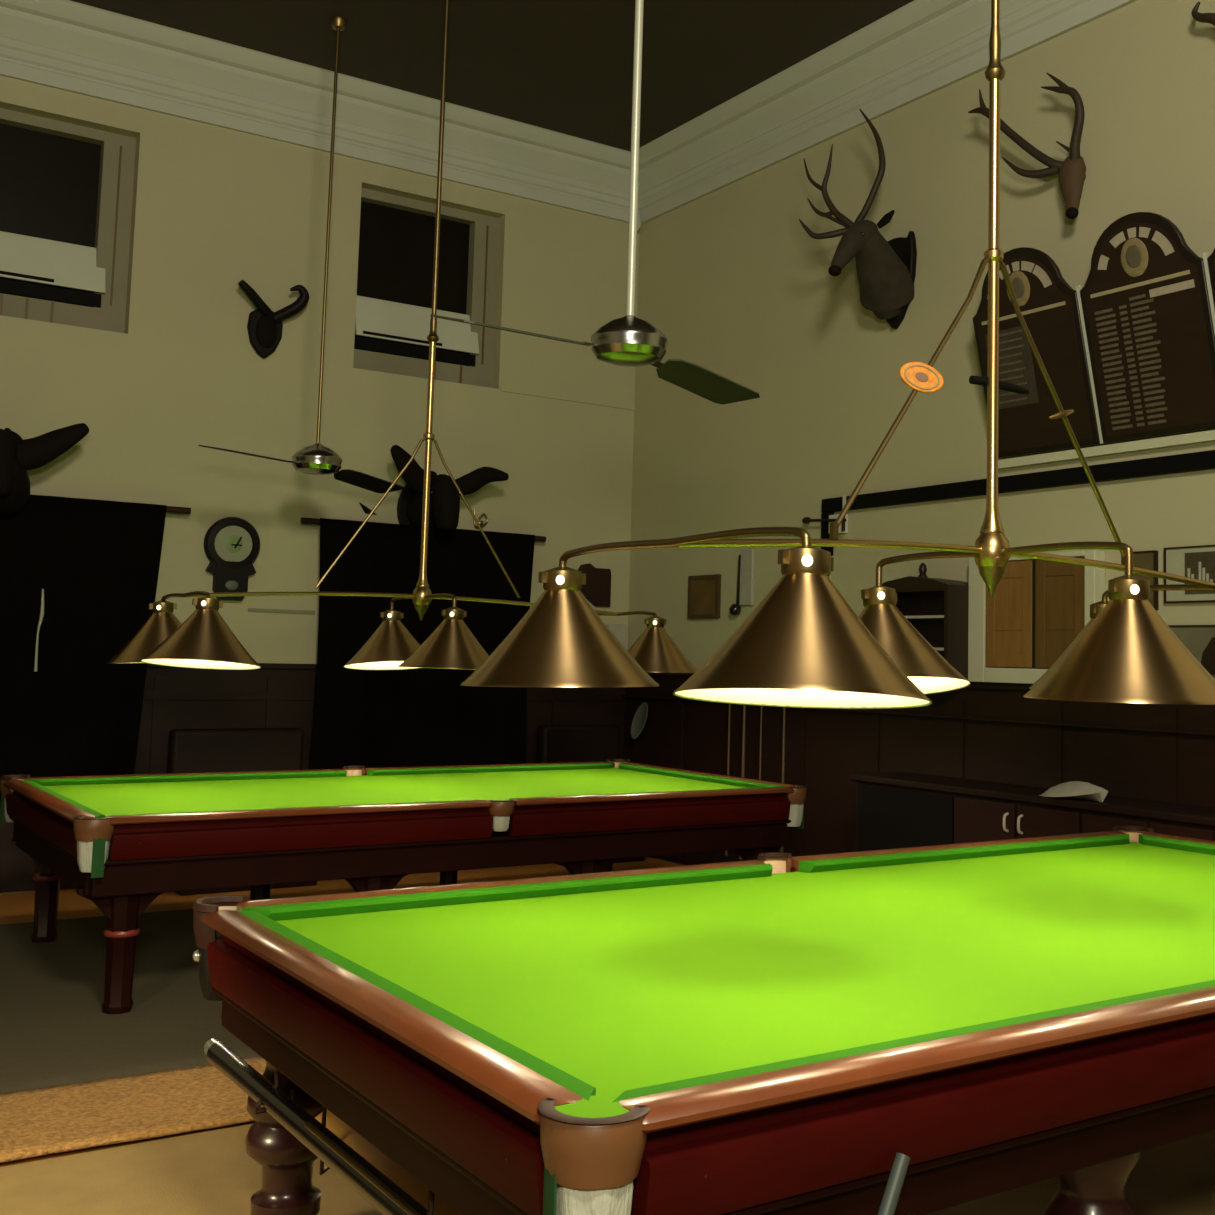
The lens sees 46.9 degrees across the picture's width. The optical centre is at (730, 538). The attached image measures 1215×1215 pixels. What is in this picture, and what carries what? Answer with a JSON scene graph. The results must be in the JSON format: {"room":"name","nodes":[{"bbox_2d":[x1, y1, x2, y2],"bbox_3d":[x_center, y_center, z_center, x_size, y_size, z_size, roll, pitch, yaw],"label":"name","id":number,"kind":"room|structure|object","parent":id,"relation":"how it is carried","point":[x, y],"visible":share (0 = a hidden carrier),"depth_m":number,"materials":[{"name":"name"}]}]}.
{"room":"games hall","nodes":[
{"label":"games hall","id":0,"kind":"room"},
{"bbox_2d":[0,75,638,893],"bbox_3d":[-4.582,-0.621,9.080,9.050,5.910,0.300,5,-6,-35],"label":"wall","id":1,"kind":"structure","parent":0,"point":[215,208],"depth_m":9.93,"materials":[{"name":"paint"}]},
{"bbox_2d":[0,866,73,892],"bbox_3d":[-4.561,2.137,8.696,9.020,0.150,0.030,5,-6,-35],"label":"baseboard","id":2,"kind":"structure","parent":1,"relation":"attached to","point":[18,879],"depth_m":8.74,"materials":[{"name":"black wood"}]},
{"bbox_2d":[0,423,88,515],"bbox_3d":[-4.569,-0.450,8.618,1.008,0.605,0.521,5,-6,-35],"label":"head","id":3,"kind":"object","parent":1,"relation":"attached to","point":[18,455],"visible":1,"depth_m":8.59,"materials":[{"name":"fur"},{"name":"horn"}]},
{"bbox_2d":[0,108,135,332],"bbox_3d":[-4.584,-2.095,9.224,1.110,1.390,0.234,5,-6,-35],"label":"window","id":4,"kind":"structure","parent":1,"relation":"in","point":[66,189],"depth_m":9.30,"materials":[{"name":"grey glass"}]},
{"bbox_2d":[0,231,105,307],"bbox_3d":[-4.618,-1.791,9.123,0.960,0.415,0.144,5,-6,-35],"label":"air conditioner","id":5,"kind":"object","parent":4,"relation":"attached to","point":[35,268],"depth_m":9.20,"materials":[{"name":"white plastic"}]},
{"bbox_2d":[0,494,190,799],"bbox_3d":[-4.583,0.667,8.711,2.200,1.910,0.150,5,-6,-35],"label":"curtain","id":6,"kind":"object","parent":1,"relation":"attached to","point":[96,563],"visible":0.84,"depth_m":8.91,"materials":[{"name":"black fabric"}]},
{"bbox_2d":[34,589,43,670],"bbox_3d":[-4.352,0.577,8.767,0.037,0.520,0.024,5,-6,-35],"label":"hanging cord","id":7,"kind":"object","parent":6,"relation":"hanging from","point":[42,594],"visible":1,"depth_m":8.76,"materials":[{"name":"grey plastic"}]},
{"bbox_2d":[204,517,259,599],"bbox_3d":[-3.443,0.136,9.611,0.380,0.575,0.082,5,-6,-35],"label":"wall clock","id":8,"kind":"object","parent":1,"relation":"attached to","point":[231,544],"visible":1,"depth_m":9.58,"materials":[{"name":"brown wood"}]},
{"bbox_2d":[238,280,308,358],"bbox_3d":[-3.244,-1.546,9.809,0.500,0.539,0.184,5,-6,-35],"label":"trophy","id":9,"kind":"object","parent":1,"relation":"attached to","point":[264,326],"visible":1,"depth_m":9.80,"materials":[{"name":"brown wood"}]},
{"bbox_2d":[248,608,314,613],"bbox_3d":[-3.167,0.513,9.826,0.470,0.025,0.012,5,-6,-35],"label":"trim","id":10,"kind":"structure","parent":1,"relation":"attached to","point":[249,609],"depth_m":9.81,"materials":[{"name":"paint"}]},
{"bbox_2d":[0,663,625,868],"bbox_3d":[-4.536,1.411,8.747,9.020,1.305,0.060,5,-6,-35],"label":"panelling","id":11,"kind":"object","parent":1,"relation":"attached to","point":[274,695],"visible":0.25,"depth_m":9.63,"materials":[{"name":"brown wood"}]},
{"bbox_2d":[0,0,638,222],"bbox_3d":[-4.364,-3.227,9.084,9.050,0.510,0.248,5,-6,-35],"label":"crown molding","id":12,"kind":"structure","parent":1,"relation":"attached to","point":[67,45],"depth_m":9.99,"materials":[{"name":"paint"}]},
{"bbox_2d":[359,502,376,514],"bbox_3d":[-2.666,-0.221,10.234,0.135,0.080,0.019,5,-6,-35],"label":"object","id":13,"kind":"object","parent":1,"relation":"attached to","point":[367,510],"visible":0.93,"depth_m":10.22,"materials":[{"name":"black"}]},
{"bbox_2d":[300,517,545,773],"bbox_3d":[-2.283,0.914,10.343,1.940,2.005,0.160,5,-6,-35],"label":"curtain","id":14,"kind":"object","parent":1,"relation":"attached to","point":[419,717],"visible":0.72,"depth_m":10.23,"materials":[{"name":"black fabric"}]},
{"bbox_2d":[353,188,498,387],"bbox_3d":[-2.388,-1.905,10.792,1.180,1.405,0.234,5,-6,-35],"label":"window","id":15,"kind":"structure","parent":1,"relation":"in","point":[397,233],"depth_m":10.79,"materials":[{"name":"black glass"}]},
{"bbox_2d":[354,295,478,365],"bbox_3d":[-2.410,-1.593,10.698,1.000,0.415,0.144,5,-6,-35],"label":"air conditioner","id":16,"kind":"object","parent":15,"relation":"attached to","point":[385,327],"depth_m":10.65,"materials":[{"name":"white plastic"}]},
{"bbox_2d":[390,445,508,529],"bbox_3d":[-2.154,-0.299,10.346,0.938,0.678,0.521,5,-6,-35],"label":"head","id":17,"kind":"object","parent":1,"relation":"attached to","point":[444,501],"visible":0.85,"depth_m":10.16,"materials":[{"name":"fur"},{"name":"horn"}]},
{"bbox_2d":[474,509,487,527],"bbox_3d":[-1.932,-0.148,10.746,0.126,0.144,0.038,5,-6,-35],"label":"wall hook","id":18,"kind":"object","parent":1,"relation":"attached to","point":[481,523],"visible":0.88,"depth_m":10.73,"materials":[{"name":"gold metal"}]},
{"bbox_2d":[500,385,634,409],"bbox_3d":[-1.304,-1.140,11.285,1.239,0.045,0.012,5,-6,-35],"label":"trim","id":19,"kind":"structure","parent":1,"relation":"attached to","point":[502,388],"depth_m":11.26,"materials":[{"name":"paint"}]},
{"bbox_2d":[578,563,610,606],"bbox_3d":[-1.106,0.377,11.296,0.299,0.344,0.049,5,-6,-35],"label":"wall plaque","id":20,"kind":"object","parent":1,"relation":"attached to","point":[597,588],"visible":0.83,"depth_m":11.28,"materials":[{"name":"wood"}]},
{"bbox_2d":[607,624,626,648],"bbox_3d":[-0.931,0.804,11.404,0.170,0.200,0.030,5,-6,-35],"label":"panel","id":21,"kind":"object","parent":1,"relation":"attached to","point":[619,631],"visible":0.57,"depth_m":11.40,"materials":[{"name":"grey paper"}]},
{"bbox_2d":[0,856,684,1166],"bbox_3d":[-0.770,1.896,3.439,9.050,0.088,13.000,5,-6,-35],"label":"floor","id":22,"kind":"structure","parent":0,"point":[14,907],"depth_m":8.83,"materials":[{"name":"brown wood"}]},
{"bbox_2d":[0,909,260,1092],"bbox_3d":[-2.959,2.058,6.443,8.000,0.012,3.320,5,-6,-35],"label":"carpet","id":23,"kind":"object","parent":22,"relation":"on","point":[55,1030],"visible":0.33,"depth_m":5.96,"materials":[{"name":"grey carpet"}]},
{"bbox_2d":[0,759,806,1013],"bbox_3d":[-1.721,1.757,7.643,3.888,0.852,2.124,5,-6,-35],"label":"table","id":24,"kind":"object","parent":23,"relation":"on","point":[122,842],"visible":0.92,"depth_m":6.89,"materials":[{"name":"green fabric"}]},
{"bbox_2d":[22,780,104,817],"bbox_3d":[-3.191,1.242,6.621,0.050,0.035,1.853,5,-6,-35],"label":"cushion","id":25,"kind":"object","parent":24,"relation":"on","point":[34,784],"depth_m":6.48,"materials":[{"name":"green fabric"}]},
{"bbox_2d":[26,770,346,785],"bbox_3d":[-3.018,1.356,7.882,1.757,0.035,0.050,5,-6,-35],"label":"cushion","id":26,"kind":"object","parent":24,"relation":"on","point":[292,774],"depth_m":7.84,"materials":[{"name":"green fabric"}]},
{"bbox_2d":[107,800,470,816],"bbox_3d":[-1.937,1.250,6.380,1.757,0.035,0.050,5,-6,-35],"label":"cushion","id":27,"kind":"object","parent":24,"relation":"on","point":[456,800],"depth_m":6.31,"materials":[{"name":"green fabric"}]},
{"bbox_2d":[367,763,614,775],"bbox_3d":[-1.487,1.486,8.975,1.757,0.035,0.050,5,-6,-35],"label":"cushion","id":28,"kind":"object","parent":24,"relation":"on","point":[435,770],"depth_m":8.91,"materials":[{"name":"green fabric"}]},
{"bbox_2d":[509,787,769,799],"bbox_3d":[-0.406,1.380,7.473,1.757,0.035,0.050,5,-6,-35],"label":"cushion","id":29,"kind":"object","parent":24,"relation":"on","point":[757,787],"depth_m":7.41,"materials":[{"name":"green fabric"}]},
{"bbox_2d":[619,763,786,787],"bbox_3d":[-0.232,1.494,8.734,0.050,0.035,1.853,5,-6,-35],"label":"cushion","id":30,"kind":"object","parent":24,"relation":"on","point":[632,767],"depth_m":8.69,"materials":[{"name":"green fabric"}]},
{"bbox_2d":[0,1057,265,1162],"bbox_3d":[-1.791,1.922,4.825,7.601,0.020,0.690,5,-6,-35],"label":"mat","id":31,"kind":"object","parent":22,"relation":"on","point":[81,1115],"visible":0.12,"depth_m":4.60,"materials":[{"name":"brown carpet"}]},
{"bbox_2d":[167,728,316,895],"bbox_3d":[-3.256,1.794,9.290,0.880,1.020,0.530,5,-6,-35],"label":"bench","id":32,"kind":"object","parent":22,"relation":"on","point":[220,749],"visible":0.2,"depth_m":9.38,"materials":[{"name":"leather"}]},
{"bbox_2d":[0,1124,1214,1214],"bbox_3d":[0.559,1.712,1.558,8.000,0.012,7.380,5,-6,-35],"label":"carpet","id":33,"kind":"object","parent":22,"relation":"on","point":[213,1172],"visible":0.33,"depth_m":4.08,"materials":[{"name":"beige carpet"}]},
{"bbox_2d":[192,826,1214,1214],"bbox_3d":[0.731,1.472,3.933,3.888,0.888,2.124,5,-6,-35],"label":"table","id":34,"kind":"object","parent":33,"relation":"on","point":[764,1035],"visible":0.99,"depth_m":2.87,"materials":[{"name":"green fabric"}]},
{"bbox_2d":[204,1038,427,1214],"bbox_3d":[-0.816,1.305,2.928,0.060,0.065,1.956,5,-6,-35],"label":"cue stick","id":35,"kind":"object","parent":34,"relation":"hanging from","point":[376,1188],"visible":1,"depth_m":3.00,"materials":[{"name":"black wood"}]},
{"bbox_2d":[314,1109,460,1214],"bbox_3d":[-0.566,1.426,2.959,0.157,0.096,1.830,5,-6,-35],"label":"plank","id":36,"kind":"object","parent":34,"relation":"attached to","point":[384,1164],"visible":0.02,"depth_m":3.22,"materials":[{"name":"brown dark mahogany wood"}]},
{"bbox_2d":[235,910,595,1100],"bbox_3d":[-0.739,0.940,2.912,0.050,0.036,1.853,5,-6,-35],"label":"cushion","id":37,"kind":"object","parent":34,"relation":"on","point":[567,1083],"depth_m":2.64,"materials":[{"name":"green fabric"}]},
{"bbox_2d":[242,864,772,920],"bbox_3d":[-0.566,1.054,4.173,1.757,0.036,0.050,5,-6,-35],"label":"cushion","id":38,"kind":"object","parent":34,"relation":"on","point":[428,899],"depth_m":4.09,"materials":[{"name":"green fabric"}]},
{"bbox_2d":[613,980,1214,1101],"bbox_3d":[0.516,0.948,2.670,1.757,0.036,0.050,5,-6,-35],"label":"cushion","id":39,"kind":"object","parent":34,"relation":"on","point":[654,1090],"depth_m":2.50,"materials":[{"name":"green fabric"}]},
{"bbox_2d":[799,834,1128,872],"bbox_3d":[0.965,1.185,5.266,1.757,0.036,0.050,5,-6,-35],"label":"cushion","id":40,"kind":"object","parent":34,"relation":"on","point":[899,858],"depth_m":5.17,"materials":[{"name":"green fabric"}]},
{"bbox_2d":[1139,834,1214,854],"bbox_3d":[2.220,1.192,5.024,0.050,0.036,1.853,5,-6,-35],"label":"cushion","id":41,"kind":"object","parent":34,"relation":"on","point":[1192,846],"depth_m":5.59,"materials":[{"name":"green fabric"}]},
{"bbox_2d":[877,1152,910,1214],"bbox_3d":[0.145,1.383,2.170,0.030,0.714,0.475,-3,-6,39],"label":"stick","id":42,"kind":"object","parent":33,"relation":"on","point":[899,1168],"visible":1,"depth_m":2.34,"materials":[{"name":"grey paint"}]},
{"bbox_2d":[715,853,791,867],"bbox_3d":[0.206,1.742,9.707,0.098,1.352,0.900,5,-6,-35],"label":"cue rack","id":43,"kind":"object","parent":22,"relation":"on","point":[719,858],"visible":0.06,"depth_m":9.91,"materials":[{"name":"black wood"}]},
{"bbox_2d":[725,703,730,855],"bbox_3d":[-0.011,1.553,9.971,0.022,1.420,0.021,5,-6,-35],"label":"cue","id":44,"kind":"object","parent":43,"relation":"on","point":[729,715],"visible":0.4,"depth_m":9.97,"materials":[{"name":"brown wood"}]},
{"bbox_2d":[739,705,745,858],"bbox_3d":[0.094,1.542,9.825,0.032,1.420,0.030,5,-6,-35],"label":"cue","id":45,"kind":"object","parent":43,"relation":"on","point":[744,706],"visible":0.35,"depth_m":9.82,"materials":[{"name":"brown wood"}]},
{"bbox_2d":[759,706,761,779],"bbox_3d":[0.210,1.531,9.663,0.020,1.420,0.019,5,-6,-35],"label":"cue","id":46,"kind":"object","parent":43,"relation":"on","point":[760,752],"visible":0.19,"depth_m":9.66,"materials":[{"name":"brown wood"}]},
{"bbox_2d":[780,707,785,852],"bbox_3d":[0.362,1.516,9.453,0.026,1.420,0.025,5,-6,-35],"label":"cue","id":47,"kind":"object","parent":43,"relation":"on","point":[784,708],"visible":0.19,"depth_m":9.45,"materials":[{"name":"brown wood"}]},
{"bbox_2d":[849,772,1214,851],"bbox_3d":[1.617,1.800,7.398,0.458,0.900,2.560,5,-6,-35],"label":"sideboard","id":48,"kind":"object","parent":22,"relation":"on","point":[894,810],"visible":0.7,"depth_m":7.51,"materials":[{"name":"brown wood"}]},
{"bbox_2d":[1039,781,1107,801],"bbox_3d":[1.718,1.274,7.051,0.130,0.091,0.400,5,-6,-35],"label":"folded cloth","id":49,"kind":"object","parent":48,"relation":"on","point":[1073,789],"visible":1,"depth_m":6.99,"materials":[{"name":"grey fabric"}]},
{"bbox_2d":[70,0,913,151],"bbox_3d":[-0.637,-3.896,3.945,9.050,0.100,13.000,5,-6,-35],"label":"ceiling","id":50,"kind":"structure","parent":0,"point":[561,66],"depth_m":9.49,"materials":[{"name":"paint"}]},
{"bbox_2d":[199,16,404,493],"bbox_3d":[-2.637,-1.900,9.056,0.313,3.079,1.538,-2,-6,32],"label":"ceiling fan","id":51,"kind":"object","parent":50,"relation":"hanging from","point":[315,459],"visible":1,"depth_m":9.04,"materials":[{"name":"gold metal"}]},
{"bbox_2d":[106,0,696,672],"bbox_3d":[-1.684,-1.384,7.884,3.110,4.267,1.436,5,-6,-35],"label":"lamp","id":52,"kind":"object","parent":50,"relation":"hanging from","point":[204,640],"visible":0.8,"depth_m":7.50,"materials":[{"name":"gold metal"}]},
{"bbox_2d":[430,0,759,404],"bbox_3d":[-0.408,-2.151,5.590,1.438,3.079,0.319,5,-6,-33],"label":"ceiling fan","id":53,"kind":"object","parent":50,"relation":"hanging from","point":[629,340],"visible":1,"depth_m":5.52,"materials":[{"name":"grey metal"}]},
{"bbox_2d":[461,0,1214,708],"bbox_3d":[0.811,-1.647,4.170,2.812,4.276,1.680,5,-6,-35],"label":"lamp","id":54,"kind":"object","parent":50,"relation":"hanging from","point":[803,645],"visible":1,"depth_m":3.59,"materials":[{"name":"gold metal"}]},
{"bbox_2d":[627,0,1214,864],"bbox_3d":[2.964,-0.675,6.495,0.200,5.910,13.300,5,-6,-35],"label":"wall","id":55,"kind":"structure","parent":0,"point":[738,290],"depth_m":9.02,"materials":[{"name":"paint"}]},
{"bbox_2d":[637,214,640,230],"bbox_3d":[-0.779,-2.644,11.653,0.072,0.140,0.071,5,-6,-35],"label":"sensor","id":56,"kind":"object","parent":55,"relation":"attached to","point":[638,215],"visible":0.52,"depth_m":11.63,"materials":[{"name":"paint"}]},
{"bbox_2d":[651,851,721,864],"bbox_3d":[2.895,2.077,6.065,0.030,0.150,13.000,5,-6,-35],"label":"baseboard","id":57,"kind":"structure","parent":55,"relation":"attached to","point":[701,857],"depth_m":10.45,"materials":[{"name":"black wood"}]},
{"bbox_2d":[687,574,720,618],"bbox_3d":[-0.199,0.444,10.593,0.029,0.330,0.400,5,-6,-35],"label":"framed picture","id":58,"kind":"object","parent":55,"relation":"attached to","point":[704,591],"visible":1,"depth_m":10.58,"materials":[{"name":"brown wood"}]},
{"bbox_2d":[691,578,715,614],"bbox_3d":[-0.195,0.444,10.596,0.019,0.270,0.340,5,-6,-35],"label":"print","id":59,"kind":"object","parent":58,"relation":"attached to","point":[703,590],"depth_m":10.59},
{"bbox_2d":[729,549,754,614],"bbox_3d":[0.080,0.319,10.167,0.090,0.483,0.220,5,-6,-35],"label":"barometer","id":60,"kind":"object","parent":55,"relation":"attached to","point":[746,559],"visible":1,"depth_m":10.16,"materials":[{"name":"grey paper"}]},
{"bbox_2d":[802,514,847,533],"bbox_3d":[0.652,-0.018,9.396,0.099,0.320,0.456,5,-6,-35],"label":"wall fitting","id":61,"kind":"object","parent":55,"relation":"attached to","point":[843,528],"visible":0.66,"depth_m":9.31,"materials":[{"name":"white paint"}]},
{"bbox_2d":[799,109,916,328],"bbox_3d":[0.861,-2.068,8.887,0.780,1.378,0.553,3,-5,-21],"label":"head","id":62,"kind":"object","parent":55,"relation":"attached to","point":[886,271],"visible":1,"depth_m":8.80},
{"bbox_2d":[638,0,1137,224],"bbox_3d":[2.929,-3.288,6.469,0.248,0.510,13.000,5,-6,-35],"label":"crown molding","id":63,"kind":"structure","parent":55,"relation":"attached to","point":[921,48],"depth_m":9.49,"materials":[{"name":"paint"}]},
{"bbox_2d":[622,672,1214,867],"bbox_3d":[2.896,1.351,6.117,0.070,1.305,13.000,5,-6,-35],"label":"panelling","id":64,"kind":"object","parent":55,"relation":"attached to","point":[982,731],"visible":0.35,"depth_m":8.45,"materials":[{"name":"brown wood"}]},
{"bbox_2d":[631,702,647,738],"bbox_3d":[-0.724,1.452,11.107,0.103,0.295,0.196,5,-6,-35],"label":"oval tray","id":65,"kind":"object","parent":64,"relation":"attached to","point":[640,717],"visible":1,"depth_m":11.11,"materials":[{"name":"silver metal"}]},
{"bbox_2d":[882,563,968,678],"bbox_3d":[1.181,0.502,8.454,0.259,0.715,0.660,5,-6,-35],"label":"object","id":66,"kind":"object","parent":55,"relation":"attached to","point":[937,608],"visible":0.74,"depth_m":8.29,"materials":[{"name":"brown wood"}]},
{"bbox_2d":[821,450,1214,555],"bbox_3d":[1.991,-0.211,7.581,0.055,0.390,4.650,5,-6,-35],"label":"rail","id":67,"kind":"object","parent":55,"relation":"attached to","point":[1203,460],"visible":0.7,"depth_m":7.94,"materials":[{"name":"black paint"}]},
{"bbox_2d":[968,73,1085,218],"bbox_3d":[1.726,-2.196,8.000,0.223,0.915,0.791,6,-7,-41],"label":"skull mount","id":68,"kind":"object","parent":55,"relation":"attached to","point":[1071,171],"visible":0.98,"depth_m":7.76,"materials":[{"name":"black"}]},
{"bbox_2d":[968,550,1104,683],"bbox_3d":[1.714,0.454,7.860,0.089,0.730,0.940,5,-6,-35],"label":"upper cabinet","id":69,"kind":"object","parent":55,"relation":"attached to","point":[1038,608],"visible":0.74,"depth_m":7.84,"materials":[{"name":"brown wood"}]},
{"bbox_2d":[998,430,1214,469],"bbox_3d":[2.347,-0.508,7.124,0.050,0.050,2.660,5,-6,-35],"label":"ledge","id":70,"kind":"object","parent":55,"relation":"attached to","point":[1205,436],"visible":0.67,"depth_m":7.48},
{"bbox_2d":[973,247,1099,457],"bbox_3d":[1.691,-1.059,7.827,0.297,1.123,0.770,5,-6,-35],"label":"board","id":71,"kind":"object","parent":70,"relation":"on","point":[1048,305],"visible":0.74,"depth_m":7.75,"materials":[{"name":"black wood"}]},
{"bbox_2d":[1076,285,1102,443],"bbox_3d":[1.948,-0.939,7.513,0.224,0.842,0.020,5,-6,-35],"label":"divider","id":72,"kind":"object","parent":70,"relation":"on","point":[1079,287],"visible":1,"depth_m":7.50,"materials":[{"name":"paint"}]},
{"bbox_2d":[1080,212,1214,442],"bbox_3d":[2.155,-1.105,7.183,0.297,1.123,0.770,5,-6,-35],"label":"board","id":73,"kind":"object","parent":70,"relation":"on","point":[1145,301],"visible":1,"depth_m":7.15,"materials":[{"name":"black wood"}]},
{"bbox_2d":[1202,252,1214,333],"bbox_3d":[2.412,-0.985,6.869,0.224,0.842,0.020,5,-6,-35],"label":"divider","id":74,"kind":"object","parent":70,"relation":"on","point":[1206,254],"visible":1,"depth_m":6.85,"materials":[{"name":"paint"}]},
{"bbox_2d":[1207,249,1214,306],"bbox_3d":[2.619,-1.150,6.539,0.297,1.123,0.770,5,-6,-35],"label":"board","id":75,"kind":"object","parent":70,"relation":"on","point":[1211,259],"visible":1,"depth_m":6.82,"materials":[{"name":"black"}]},
{"bbox_2d":[1133,550,1158,609],"bbox_3d":[2.163,0.222,7.311,0.029,0.310,0.190,5,-6,-35],"label":"framed picture","id":76,"kind":"object","parent":55,"relation":"attached to","point":[1141,559],"visible":0.44,"depth_m":7.26,"materials":[{"name":"wood"}]},
{"bbox_2d":[1164,545,1214,602],"bbox_3d":[2.371,0.179,7.025,0.029,0.285,0.410,5,-6,-35],"label":"framed picture","id":77,"kind":"object","parent":55,"relation":"attached to","point":[1196,562],"visible":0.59,"depth_m":7.06,"materials":[{"name":"paper"}]},
{"bbox_2d":[1185,551,1214,593],"bbox_3d":[2.370,0.173,7.013,0.005,0.210,0.180,5,-6,-35],"label":"photo","id":78,"kind":"object","parent":77,"relation":"attached to","point":[1200,565],"depth_m":7.01},
{"bbox_2d":[1168,625,1214,678],"bbox_3d":[2.373,0.574,6.974,0.029,0.280,0.410,5,-6,-35],"label":"framed picture","id":79,"kind":"object","parent":55,"relation":"attached to","point":[1199,640],"visible":0.47,"depth_m":6.98,"materials":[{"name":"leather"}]},
{"bbox_2d":[1191,1,1214,25],"bbox_3d":[2.558,-2.470,6.985,0.164,0.586,0.468,5,-6,-35],"label":"mount","id":80,"kind":"object","parent":55,"relation":"attached to","point":[1200,17],"visible":1,"depth_m":7.09,"materials":[{"name":"brown wood"}]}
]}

